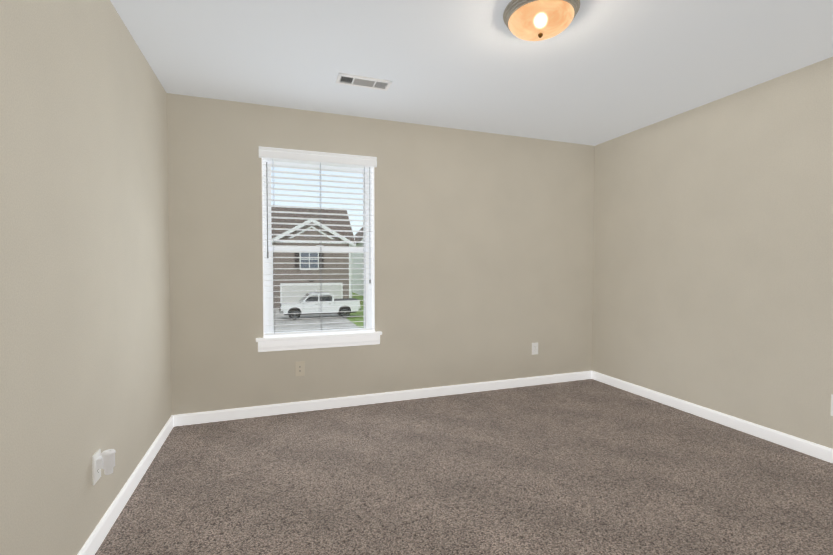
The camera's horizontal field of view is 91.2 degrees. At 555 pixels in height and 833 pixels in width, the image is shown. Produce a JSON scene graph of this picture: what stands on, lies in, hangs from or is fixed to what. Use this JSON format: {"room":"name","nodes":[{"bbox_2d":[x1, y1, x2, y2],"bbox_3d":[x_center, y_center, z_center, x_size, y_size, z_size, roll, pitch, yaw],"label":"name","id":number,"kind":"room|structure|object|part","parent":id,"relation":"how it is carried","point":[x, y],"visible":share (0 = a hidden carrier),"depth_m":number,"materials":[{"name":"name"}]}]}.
{"room":"empty bedroom","nodes":[
{"label":"empty bedroom","id":0,"kind":"room"},
{"bbox_2d":[0,0,171,554],"bbox_3d":[-1.230,-0.067,1.100,0.160,2.440,4.270,-1,2,-19],"label":"wall","id":1,"kind":"structure","parent":0,"point":[85,355],"depth_m":1.57,"materials":[{"name":"beige paint"}]},
{"bbox_2d":[92,449,115,484],"bbox_3d":[-1.324,0.801,1.737,0.070,0.122,0.075,-1,2,-19],"label":"outlet","id":2,"kind":"object","parent":1,"relation":"attached to","point":[105,460],"depth_m":1.72,"materials":[{"name":"white plastic"}]},
{"bbox_2d":[77,415,173,554],"bbox_3d":[-1.148,1.111,1.161,0.014,0.082,3.950,-1,2,-19],"label":"baseboard","id":3,"kind":"structure","parent":1,"relation":"attached to","point":[94,541],"depth_m":2.00,"materials":[{"name":"white wood"}]},
{"bbox_2d":[167,93,594,415],"bbox_3d":[-0.004,-0.137,3.711,3.890,2.440,0.160,-1,2,-19],"label":"wall","id":4,"kind":"structure","parent":0,"point":[483,256],"depth_m":3.59,"materials":[{"name":"beige paint"}]},
{"bbox_2d":[295,361,304,375],"bbox_3d":[-0.946,0.742,3.312,0.072,0.118,0.010,-1,2,-19],"label":"electrical outlet","id":5,"kind":"object","parent":4,"relation":"attached to","point":[300,368],"visible":1,"depth_m":3.31,"materials":[{"name":"beige plastic"}]},
{"bbox_2d":[263,160,371,335],"bbox_3d":[-0.821,-0.217,3.454,0.900,1.568,0.086,-1,2,-19],"label":"window","id":6,"kind":"structure","parent":4,"relation":"in","point":[367,298],"depth_m":3.41,"materials":[{"name":"white plastic"}]},
{"bbox_2d":[271,168,362,331],"bbox_3d":[-0.822,-0.231,3.455,0.775,1.394,0.040,-1,2,-19],"label":"window panel","id":7,"kind":"object","parent":6,"relation":"attached to","point":[297,193],"visible":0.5,"depth_m":3.44,"materials":[{"name":"clear glass"}]},
{"bbox_2d":[263,158,373,331],"bbox_3d":[-0.796,-0.255,3.382,0.884,1.373,0.050,-1,2,-19],"label":"window blind","id":8,"kind":"object","parent":6,"relation":"attached to","point":[309,168],"visible":1,"depth_m":3.36,"materials":[{"name":"white plastic"}]},
{"bbox_2d":[262,158,374,337],"bbox_3d":[-0.797,-0.254,3.384,0.902,1.491,0.074,-1,2,-19],"label":"liner","id":9,"kind":"object","parent":4,"relation":"attached to","point":[373,278],"visible":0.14,"depth_m":3.50,"materials":[{"name":"white"}]},
{"bbox_2d":[259,146,376,335],"bbox_3d":[-0.793,-0.281,3.365,0.935,1.478,0.088,-1,2,-19],"label":"blind headrail","id":10,"kind":"object","parent":9,"relation":"attached to","point":[317,331],"depth_m":3.30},
{"bbox_3d":[-1.172,-0.526,3.202,0.014,0.755,0.013,-1,2,-19],"label":"window blind handle","id":11,"kind":"part","parent":10,"relation":"part of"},
{"bbox_3d":[-0.782,-0.978,3.316,0.935,0.082,0.024,-1,2,-19],"label":"window blind cap","id":12,"kind":"part","parent":10,"relation":"part of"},
{"bbox_2d":[273,162,370,333],"bbox_3d":[-0.770,-0.253,3.382,0.785,1.401,0.070,-1,2,-19],"label":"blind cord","id":13,"kind":"object","parent":10,"relation":"hanging from","point":[321,238],"visible":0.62,"depth_m":3.42,"materials":[{"name":"grey fabric"}]},
{"bbox_2d":[256,330,381,341],"bbox_3d":[-0.789,0.483,3.383,1.010,0.026,0.116,-1,2,-19],"label":"window sill","id":14,"kind":"structure","parent":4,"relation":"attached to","point":[315,336],"depth_m":3.34,"materials":[{"name":"white wood"}]},
{"bbox_2d":[258,335,379,351],"bbox_3d":[-0.781,0.538,3.360,0.980,0.084,0.020,-1,2,-19],"label":"apron","id":15,"kind":"object","parent":4,"relation":"attached to","point":[266,346],"visible":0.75,"depth_m":3.34,"materials":[{"name":"white wood"}]},
{"bbox_2d":[174,371,591,426],"bbox_3d":[0.025,1.043,3.661,3.862,0.082,0.014,-1,2,-19],"label":"baseboard","id":16,"kind":"structure","parent":4,"relation":"attached to","point":[242,413],"depth_m":3.49,"materials":[{"name":"white wood"}]},
{"bbox_2d":[532,342,537,354],"bbox_3d":[1.182,0.708,4.063,0.072,0.118,0.008,-1,2,-19],"label":"electrical outlet","id":17,"kind":"object","parent":4,"relation":"attached to","point":[534,348],"visible":1,"depth_m":4.06,"materials":[{"name":"white plastic"}]},
{"bbox_2d":[95,379,832,554],"bbox_3d":[0.680,1.194,1.808,4.210,0.120,4.270,-1,2,-19],"label":"floor","id":18,"kind":"structure","parent":0,"point":[587,467],"depth_m":2.21,"materials":[{"name":"carpet"}]},
{"bbox_2d":[110,0,832,145],"bbox_3d":[0.680,-1.380,1.739,4.210,0.150,4.270,-1,2,-19],"label":"ceiling","id":19,"kind":"structure","parent":0,"point":[595,72],"depth_m":2.44,"materials":[{"name":"white paint"}]},
{"bbox_2d":[340,76,384,86],"bbox_3d":[-0.357,-1.332,2.769,0.320,0.001,0.095,-1,2,-19],"label":"vent duct","id":20,"kind":"object","parent":19,"relation":"attached to","point":[351,80],"visible":0.29,"depth_m":2.75,"materials":[{"name":"black metal"}]},
{"bbox_2d":[336,73,391,90],"bbox_3d":[-0.357,-1.324,2.769,0.360,0.017,0.135,-1,2,-19],"label":"ceiling vent","id":21,"kind":"object","parent":19,"relation":"in","point":[362,81],"visible":1,"depth_m":2.76,"materials":[{"name":"white metal"}]},
{"bbox_2d":[503,0,579,40],"bbox_3d":[0.612,-1.259,2.010,0.362,0.106,0.362,-1,2,-19],"label":"ceiling light","id":22,"kind":"object","parent":19,"relation":"attached to","point":[512,7],"depth_m":1.94,"materials":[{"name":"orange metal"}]},
{"bbox_3d":[0.612,-1.242,2.010,0.314,0.072,0.314,-1,2,-19],"label":"ceiling light shade","id":23,"kind":"part","parent":22,"relation":"part of","materials":[{"name":"glass"}]},
{"bbox_2d":[592,57,832,448],"bbox_3d":[2.589,-0.103,2.448,0.160,2.440,4.270,-1,2,-19],"label":"wall","id":24,"kind":"structure","parent":0,"point":[713,259],"depth_m":3.01,"materials":[{"name":"beige paint"}]},
{"bbox_2d":[592,371,832,462],"bbox_3d":[2.507,1.076,2.450,0.014,0.082,3.950,-1,2,-19],"label":"baseboard","id":25,"kind":"structure","parent":24,"relation":"attached to","point":[824,453],"depth_m":3.01,"materials":[{"name":"white wood"}]},
{"bbox_2d":[831,394,832,415],"bbox_3d":[2.516,0.769,2.424,0.008,0.130,0.080,-1,2,-19],"label":"outlet","id":26,"kind":"object","parent":24,"relation":"attached to","point":[831,404],"visible":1,"depth_m":2.46,"materials":[{"name":"white plastic"}]},
{"label":"outside","id":27,"kind":"structure","parent":0,"visible":0},
{"bbox_2d":[347,292,362,327],"bbox_3d":[-15.224,2.218,71.121,200.000,0.300,135.940,-1,2,-19],"label":"ground","id":28,"kind":"structure","parent":27,"point":[360,317],"depth_m":33.16,"materials":[{"name":"green plant"}]},
{"bbox_2d":[271,207,355,307],"bbox_3d":[-14.812,-2.397,43.216,14.990,10.430,11.290,-1,2,-19],"label":"neighbouring house","id":29,"kind":"structure","parent":28,"relation":"on","point":[342,273],"depth_m":39.52,"materials":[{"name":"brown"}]},
{"bbox_2d":[273,309,358,331],"bbox_3d":[0.595,3.260,26.313,200.000,0.030,33.000,-1,2,-19],"label":"paving","id":30,"kind":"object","parent":28,"relation":"on","point":[326,323],"depth_m":28.79,"materials":[{"name":"concrete"}]},
{"bbox_2d":[279,292,361,319],"bbox_3d":[-7.456,2.135,31.609,6.080,1.935,2.400,-1,2,-19],"label":"pickup truck","id":31,"kind":"object","parent":30,"relation":"on","point":[287,307],"depth_m":30.73,"materials":[{"name":"white paint"}]},
{"bbox_2d":[352,227,362,294],"bbox_3d":[-4.777,-4.199,62.379,10.100,13.000,11.850,-1,2,-19],"label":"neighbouring house","id":32,"kind":"structure","parent":28,"relation":"on","point":[355,273],"depth_m":59.11,"materials":[{"name":"white"}]}
]}

